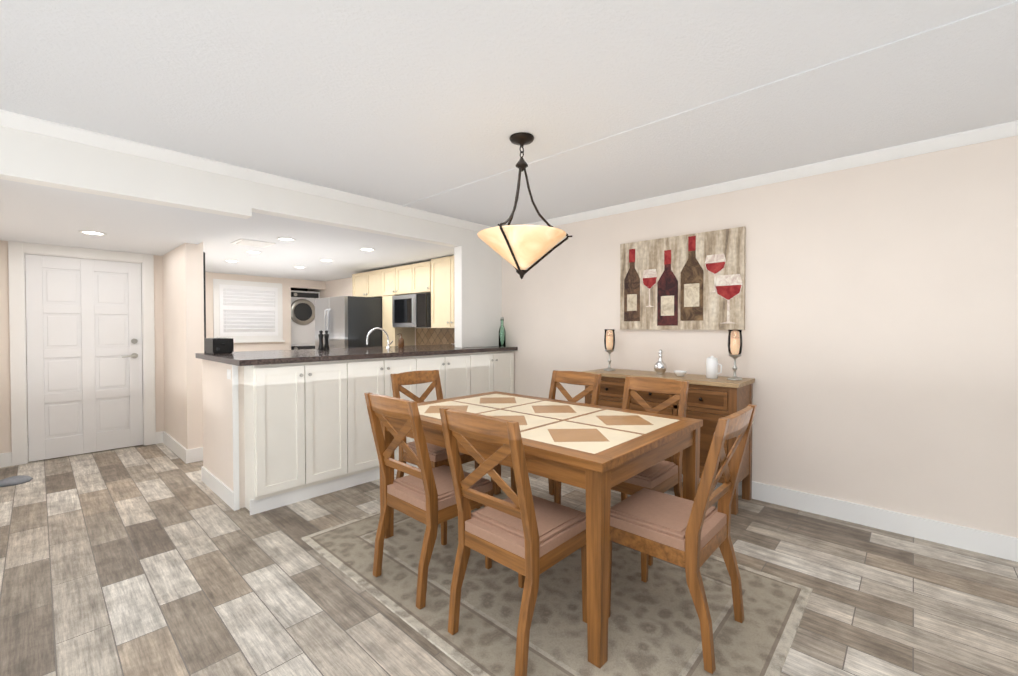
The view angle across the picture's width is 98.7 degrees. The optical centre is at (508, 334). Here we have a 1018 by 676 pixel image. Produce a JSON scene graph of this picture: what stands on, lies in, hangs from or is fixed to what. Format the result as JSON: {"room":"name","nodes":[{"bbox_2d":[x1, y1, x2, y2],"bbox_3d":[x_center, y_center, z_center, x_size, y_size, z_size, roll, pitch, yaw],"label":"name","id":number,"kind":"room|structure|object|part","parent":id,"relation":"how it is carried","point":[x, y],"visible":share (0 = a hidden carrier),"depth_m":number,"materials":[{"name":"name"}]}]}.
{"room":"dining room","nodes":[
{"label":"dining room","id":0,"kind":"room"},
{"bbox_2d":[0,240,163,459],"bbox_3d":[-4.483,0.176,4.590,0.300,2.120,1.510,1,1,43],"label":"wall","id":1,"kind":"structure","parent":0,"point":[5,419],"depth_m":4.12,"materials":[{"name":"beige paint"}]},
{"bbox_2d":[0,453,3,467],"bbox_3d":[-3.779,1.193,3.157,2.700,0.130,0.040,1,1,43],"label":"baseboard","id":2,"kind":"structure","parent":1,"relation":"attached to","point":[2,454],"depth_m":4.09,"materials":[{"name":"white wood"}]},
{"bbox_2d":[8,241,155,465],"bbox_3d":[-4.370,0.177,4.540,0.172,2.120,1.070,1,1,43],"label":"entry door","id":3,"kind":"structure","parent":1,"relation":"in","point":[82,370],"depth_m":4.48,"materials":[{"name":"white wood"}]},
{"bbox_2d":[0,179,245,255],"bbox_3d":[-4.615,-0.930,2.413,2.720,0.160,4.860,1,1,43],"label":"ceiling","id":4,"kind":"structure","parent":0,"point":[35,214],"depth_m":3.35,"materials":[{"name":"white paint"}]},
{"bbox_2d":[78,230,106,234],"bbox_3d":[-3.555,-0.867,3.736,0.178,0.006,0.178,1,1,34],"label":"recessed light","id":5,"kind":"object","parent":4,"relation":"in","point":[81,231],"depth_m":3.71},
{"bbox_2d":[162,242,205,449],"bbox_3d":[-4.159,0.135,5.292,3.020,2.180,0.162,1,1,43],"label":"wall","id":6,"kind":"structure","parent":0,"point":[184,305],"depth_m":4.30,"materials":[{"name":"beige paint"}]},
{"bbox_2d":[160,431,191,463],"bbox_3d":[-3.515,1.171,4.595,1.135,0.130,0.030,1,1,43],"label":"baseboard","id":7,"kind":"structure","parent":6,"relation":"attached to","point":[184,454],"depth_m":4.49,"materials":[{"name":"white wood"}]},
{"bbox_2d":[0,126,501,347],"bbox_3d":[-2.676,-0.497,2.424,0.120,1.348,7.500,1,1,43],"label":"wall","id":8,"kind":"structure","parent":0,"point":[36,159],"depth_m":3.12,"materials":[{"name":"white paint"}]},
{"bbox_2d":[0,109,490,230],"bbox_3d":[-2.639,-1.137,2.318,0.065,0.065,7.410,1,1,43],"label":"crown molding","id":9,"kind":"structure","parent":8,"relation":"attached to","point":[13,120],"depth_m":2.92,"materials":[{"name":"white wood"}]},
{"bbox_2d":[205,272,325,351],"bbox_3d":[-4.387,0.103,7.358,0.120,2.180,2.595,1,1,43],"label":"wall","id":10,"kind":"structure","parent":0,"point":[288,285],"depth_m":7.54,"materials":[{"name":"beige paint"}]},
{"bbox_2d":[213,279,284,342],"bbox_3d":[-4.319,-0.376,7.291,0.070,1.020,1.070,1,1,43],"label":"window","id":11,"kind":"structure","parent":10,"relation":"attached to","point":[247,311],"depth_m":7.27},
{"bbox_2d":[203,212,453,280],"bbox_3d":[-3.013,-1.019,6.175,5.480,0.100,2.840,1,1,43],"label":"ceiling","id":12,"kind":"structure","parent":0,"point":[311,246],"depth_m":5.01,"materials":[{"name":"white paint"}]},
{"bbox_2d":[231,239,275,247],"bbox_3d":[-2.637,-0.936,4.506,0.320,0.011,0.320,1,1,43],"label":"ceiling vent","id":13,"kind":"object","parent":12,"relation":"in","point":[246,242],"visible":1,"depth_m":4.47,"materials":[{"name":"white metal"}]},
{"bbox_2d":[245,251,261,253],"bbox_3d":[-2.940,-0.947,5.032,0.168,0.006,0.168,1,1,34],"label":"recessed light","id":14,"kind":"object","parent":12,"relation":"in","point":[255,252],"depth_m":5.04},
{"bbox_2d":[276,237,295,240],"bbox_3d":[-2.190,-0.936,4.297,0.168,0.006,0.168,1,1,34],"label":"recessed light","id":15,"kind":"object","parent":12,"relation":"in","point":[279,238],"depth_m":4.30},
{"bbox_2d":[319,259,332,261],"bbox_3d":[-2.363,-0.957,5.656,0.168,0.006,0.168,1,1,34],"label":"recessed light","id":16,"kind":"object","parent":12,"relation":"in","point":[326,260],"depth_m":5.65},
{"bbox_2d":[359,248,374,250],"bbox_3d":[-1.575,-0.944,4.859,0.168,0.006,0.168,1,1,34],"label":"recessed light","id":17,"kind":"object","parent":12,"relation":"in","point":[364,249],"depth_m":4.86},
{"bbox_2d":[0,443,1017,675],"bbox_3d":[-1.500,1.334,1.500,14.100,0.100,7.700,1,1,43],"label":"floor","id":18,"kind":"structure","parent":0,"point":[161,559],"depth_m":2.20,"materials":[{"name":"brown wood"}]},
{"bbox_2d":[0,475,32,486],"bbox_3d":[-4.175,1.225,3.687,0.220,0.050,0.220,1,1,43],"label":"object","id":19,"kind":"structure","parent":18,"relation":"on","point":[14,480],"depth_m":3.65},
{"bbox_2d":[201,359,243,510],"bbox_3d":[-1.355,0.714,4.435,0.912,1.050,2.768,1,1,43],"label":"wall","id":20,"kind":"structure","parent":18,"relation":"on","point":[222,470],"depth_m":3.31,"materials":[{"name":"beige paint"}]},
{"bbox_2d":[244,359,339,514],"bbox_3d":[-1.592,0.730,3.371,0.218,1.050,0.736,1,1,43],"label":"base cabinet","id":21,"kind":"object","parent":18,"relation":"on","point":[281,428],"depth_m":3.21,"materials":[{"name":"beige paint"}]},
{"bbox_2d":[196,344,515,366],"bbox_3d":[-1.286,0.170,4.345,1.184,0.040,2.794,1,1,43],"label":"countertop","id":22,"kind":"structure","parent":21,"relation":"on","point":[244,358],"depth_m":3.67,"materials":[{"name":"black stone"}]},
{"bbox_2d":[204,338,233,353],"bbox_3d":[-2.472,0.094,3.729,0.280,0.128,0.150,1,1,43],"label":"toaster","id":23,"kind":"object","parent":22,"relation":"on","point":[218,345],"visible":1,"depth_m":3.65,"materials":[{"name":"black plastic"}]},
{"bbox_2d":[318,330,326,350],"bbox_3d":[-1.788,0.057,4.158,0.051,0.190,0.051,1,1,31],"label":"pepper grinder","id":24,"kind":"object","parent":22,"relation":"on","point":[326,341],"depth_m":4.15,"materials":[{"name":"black plastic"}]},
{"bbox_2d":[327,330,328,349],"bbox_3d":[-1.777,0.055,4.258,0.051,0.190,0.051,1,1,31],"label":"pepper grinder","id":25,"kind":"object","parent":22,"relation":"on","point":[327,330],"depth_m":4.25,"materials":[{"name":"black plastic"}]},
{"bbox_2d":[397,333,403,346],"bbox_3d":[-1.197,0.065,4.826,0.066,0.152,0.084,1,1,43],"label":"soap dispenser","id":26,"kind":"object","parent":22,"relation":"on","point":[401,342],"visible":1,"depth_m":4.81,"materials":[{"name":"brown plastic"}]},
{"bbox_2d":[499,317,505,346],"bbox_3d":[-0.078,-0.029,4.959,0.080,0.337,0.080,1,1,43],"label":"bottle","id":27,"kind":"object","parent":22,"relation":"on","point":[504,335],"visible":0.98,"depth_m":4.94,"materials":[{"name":"green glass"}]},
{"bbox_2d":[291,290,319,349],"bbox_3d":[-4.015,0.183,8.361,0.625,1.990,0.580,1,1,43],"label":"washer","id":28,"kind":"object","parent":18,"relation":"on","point":[302,319],"visible":0.42,"depth_m":8.14,"materials":[{"name":"silver metal"}]},
{"bbox_2d":[315,296,381,348],"bbox_3d":[-2.271,0.339,6.508,0.925,1.735,0.914,1,1,43],"label":"refrigerator","id":29,"kind":"object","parent":18,"relation":"on","point":[348,321],"visible":0.31,"depth_m":6.10,"materials":[{"name":"silver metal"}]},
{"bbox_2d":[340,355,411,489],"bbox_3d":[-1.155,0.723,3.843,0.218,1.050,0.786,1,1,43],"label":"base cabinet","id":30,"kind":"object","parent":18,"relation":"on","point":[359,462],"depth_m":3.62,"materials":[{"name":"beige paint"}]},
{"bbox_2d":[382,295,414,346],"bbox_3d":[-1.418,0.338,5.902,1.130,1.755,0.693,1,1,43],"label":"base cabinet","id":31,"kind":"object","parent":18,"relation":"on","point":[408,335],"visible":0.02,"depth_m":6.20,"materials":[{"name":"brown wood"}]},
{"bbox_2d":[412,355,467,467],"bbox_3d":[-0.702,0.715,4.333,0.218,1.050,0.785,1,1,43],"label":"base cabinet","id":32,"kind":"object","parent":18,"relation":"on","point":[453,369],"depth_m":4.26,"materials":[{"name":"beige paint"}]},
{"bbox_2d":[468,351,513,394],"bbox_3d":[-0.263,0.708,4.806,0.218,1.050,0.741,1,1,43],"label":"base cabinet","id":33,"kind":"object","parent":18,"relation":"on","point":[488,371],"depth_m":4.71,"materials":[{"name":"beige paint"}]},
{"bbox_2d":[301,480,812,675],"bbox_3d":[0.112,1.266,2.446,2.420,0.005,1.520,1,1,43],"label":"rug","id":34,"kind":"object","parent":18,"relation":"on","point":[654,629],"visible":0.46,"depth_m":2.02,"materials":[{"name":"beige fabric"}]},
{"bbox_2d":[364,392,492,608],"bbox_3d":[-0.419,0.780,2.306,0.420,0.971,0.536,1,1,43],"label":"chair","id":35,"kind":"object","parent":34,"relation":"on","point":[424,493],"visible":0.98,"depth_m":2.17,"materials":[{"name":"brown wood"}]},
{"bbox_2d":[391,370,479,508],"bbox_3d":[-0.534,0.767,3.172,0.536,0.971,0.420,1,1,43],"label":"end chair","id":36,"kind":"object","parent":34,"relation":"on","point":[438,455],"visible":0.38,"depth_m":3.17,"materials":[{"name":"brown wood"}]},
{"bbox_2d":[439,407,586,675],"bbox_3d":[0.036,0.787,1.877,0.420,0.971,0.536,1,1,43],"label":"chair","id":37,"kind":"object","parent":34,"relation":"on","point":[526,535],"visible":0.92,"depth_m":1.75,"materials":[{"name":"brown wood"}]},
{"bbox_2d":[379,391,702,667],"bbox_3d":[0.121,0.864,2.567,1.600,0.794,1.060,1,1,43],"label":"dining table","id":38,"kind":"object","parent":34,"relation":"on","point":[597,452],"visible":0.81,"depth_m":2.06,"materials":[{"name":"brown wood"}]},
{"bbox_2d":[511,370,600,503],"bbox_3d":[0.343,0.767,3.129,0.420,0.971,0.536,1,1,43],"label":"chair","id":39,"kind":"object","parent":34,"relation":"on","point":[592,381],"visible":0.23,"depth_m":3.24,"materials":[{"name":"brown wood"}]},
{"bbox_2d":[611,376,688,565],"bbox_3d":[0.802,0.774,2.705,0.420,0.971,0.536,1,1,43],"label":"chair","id":40,"kind":"object","parent":34,"relation":"on","point":[663,476],"visible":0.33,"depth_m":2.69,"materials":[{"name":"brown wood"}]},
{"bbox_2d":[608,404,756,673],"bbox_3d":[0.750,0.786,1.930,0.536,0.971,0.420,1,1,43],"label":"end chair","id":41,"kind":"object","parent":34,"relation":"on","point":[690,536],"visible":0.9,"depth_m":1.82,"materials":[{"name":"brown wood"}]},
{"bbox_2d":[582,368,754,514],"bbox_3d":[1.252,0.791,3.596,1.270,0.920,0.449,1,1,43],"label":"sideboard","id":42,"kind":"object","parent":18,"relation":"on","point":[710,402],"visible":0.5,"depth_m":3.24,"materials":[{"name":"brown wood"}]},
{"bbox_2d":[604,329,614,370],"bbox_3d":[0.909,0.139,3.953,0.104,0.371,0.104,1,1,43],"label":"candle holder","id":43,"kind":"object","parent":42,"relation":"on","point":[609,342],"visible":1,"depth_m":3.93,"materials":[{"name":"clear glass"}]},
{"bbox_2d":[654,349,666,374],"bbox_3d":[1.258,0.227,3.631,0.104,0.206,0.104,1,1,43],"label":"decanter","id":44,"kind":"object","parent":42,"relation":"on","point":[660,366],"visible":1,"depth_m":3.60,"materials":[{"name":"silver metal"}]},
{"bbox_2d":[674,370,686,376],"bbox_3d":[1.360,0.311,3.470,0.100,0.042,0.100,1,1,43],"label":"bowl","id":45,"kind":"object","parent":42,"relation":"on","point":[680,373],"visible":1,"depth_m":3.44,"materials":[{"name":"white ceramic"}]},
{"bbox_2d":[706,356,721,378],"bbox_3d":[1.560,0.248,3.325,0.112,0.173,0.082,1,1,43],"label":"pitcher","id":46,"kind":"object","parent":42,"relation":"on","point":[712,363],"visible":1,"depth_m":3.30,"materials":[{"name":"ceramic"}]},
{"bbox_2d":[727,330,742,379],"bbox_3d":[1.676,0.150,3.243,0.104,0.371,0.104,1,1,43],"label":"candle holder","id":47,"kind":"object","parent":42,"relation":"on","point":[734,347],"visible":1,"depth_m":3.22,"materials":[{"name":"clear glass"}]},
{"bbox_2d":[682,474,1017,561],"bbox_3d":[3.139,1.209,2.167,8.200,0.130,0.015,1,1,43],"label":"baseboard","id":48,"kind":"structure","parent":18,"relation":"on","point":[981,541],"depth_m":2.79,"materials":[{"name":"white wood"}]},
{"bbox_2d":[0,0,1017,226],"bbox_3d":[0.511,-1.174,-0.400,8.620,0.106,7.700,1,1,43],"label":"ceiling","id":49,"kind":"structure","parent":0,"point":[432,106],"depth_m":2.04,"materials":[{"name":"white paint"}]},
{"bbox_2d":[477,132,571,278],"bbox_3d":[0.054,-0.752,2.612,0.565,0.842,0.560,1,1,43],"label":"pendant light","id":50,"kind":"object","parent":49,"relation":"hanging from","point":[521,249],"visible":1,"depth_m":2.51,"materials":[{"name":"beige glass"}]},
{"bbox_2d":[308,136,1017,537],"bbox_3d":[1.033,0.022,4.217,14.100,2.440,0.242,1,1,43],"label":"wall","id":51,"kind":"structure","parent":0,"point":[876,360],"depth_m":2.98,"materials":[{"name":"beige paint"}]},
{"bbox_2d":[352,269,383,297],"bbox_3d":[-2.014,-0.751,6.681,0.925,0.390,0.334,1,1,43],"label":"upper cabinet","id":52,"kind":"object","parent":51,"relation":"attached to","point":[371,283],"depth_m":6.54,"materials":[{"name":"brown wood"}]},
{"bbox_2d":[384,264,415,295],"bbox_3d":[-1.441,-0.743,6.151,0.853,0.390,0.334,1,1,43],"label":"upper cabinet","id":53,"kind":"object","parent":51,"relation":"attached to","point":[400,280],"depth_m":5.97,"materials":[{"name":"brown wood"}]},
{"bbox_2d":[392,293,430,326],"bbox_3d":[-1.201,-0.311,5.869,0.770,0.435,0.432,1,1,43],"label":"microwave","id":54,"kind":"object","parent":51,"relation":"attached to","point":[411,310],"visible":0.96,"depth_m":5.68,"materials":[{"name":"silver metal"}]},
{"bbox_2d":[416,262,427,293],"bbox_3d":[-1.044,-0.738,5.784,0.444,0.390,0.334,1,1,43],"label":"upper cabinet","id":55,"kind":"object","parent":51,"relation":"attached to","point":[421,268],"depth_m":5.64,"materials":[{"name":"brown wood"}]},
{"bbox_2d":[416,328,454,344],"bbox_3d":[-0.762,0.068,5.767,1.579,0.300,0.003,1,1,43],"label":"backsplash","id":56,"kind":"structure","parent":51,"relation":"attached to","point":[431,336],"depth_m":6.00,"materials":[{"name":"tile"}]},
{"bbox_2d":[428,255,454,327],"bbox_3d":[-0.588,-0.511,5.365,0.780,0.870,0.334,1,1,43],"label":"upper cabinet","id":57,"kind":"object","parent":51,"relation":"attached to","point":[434,278],"depth_m":5.37,"materials":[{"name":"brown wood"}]},
{"bbox_3d":[1.425,-0.435,3.709,1.045,0.790,0.038,1,1,43],"label":"wine art","id":58,"kind":"part","parent":51,"relation":"part of"},
{"bbox_2d":[524,120,1017,225],"bbox_3d":[3.012,-1.135,2.215,8.500,0.065,0.065,1,1,43],"label":"crown molding","id":59,"kind":"structure","parent":51,"relation":"attached to","point":[1009,129],"depth_m":3.02,"materials":[{"name":"white wood"}]}
]}

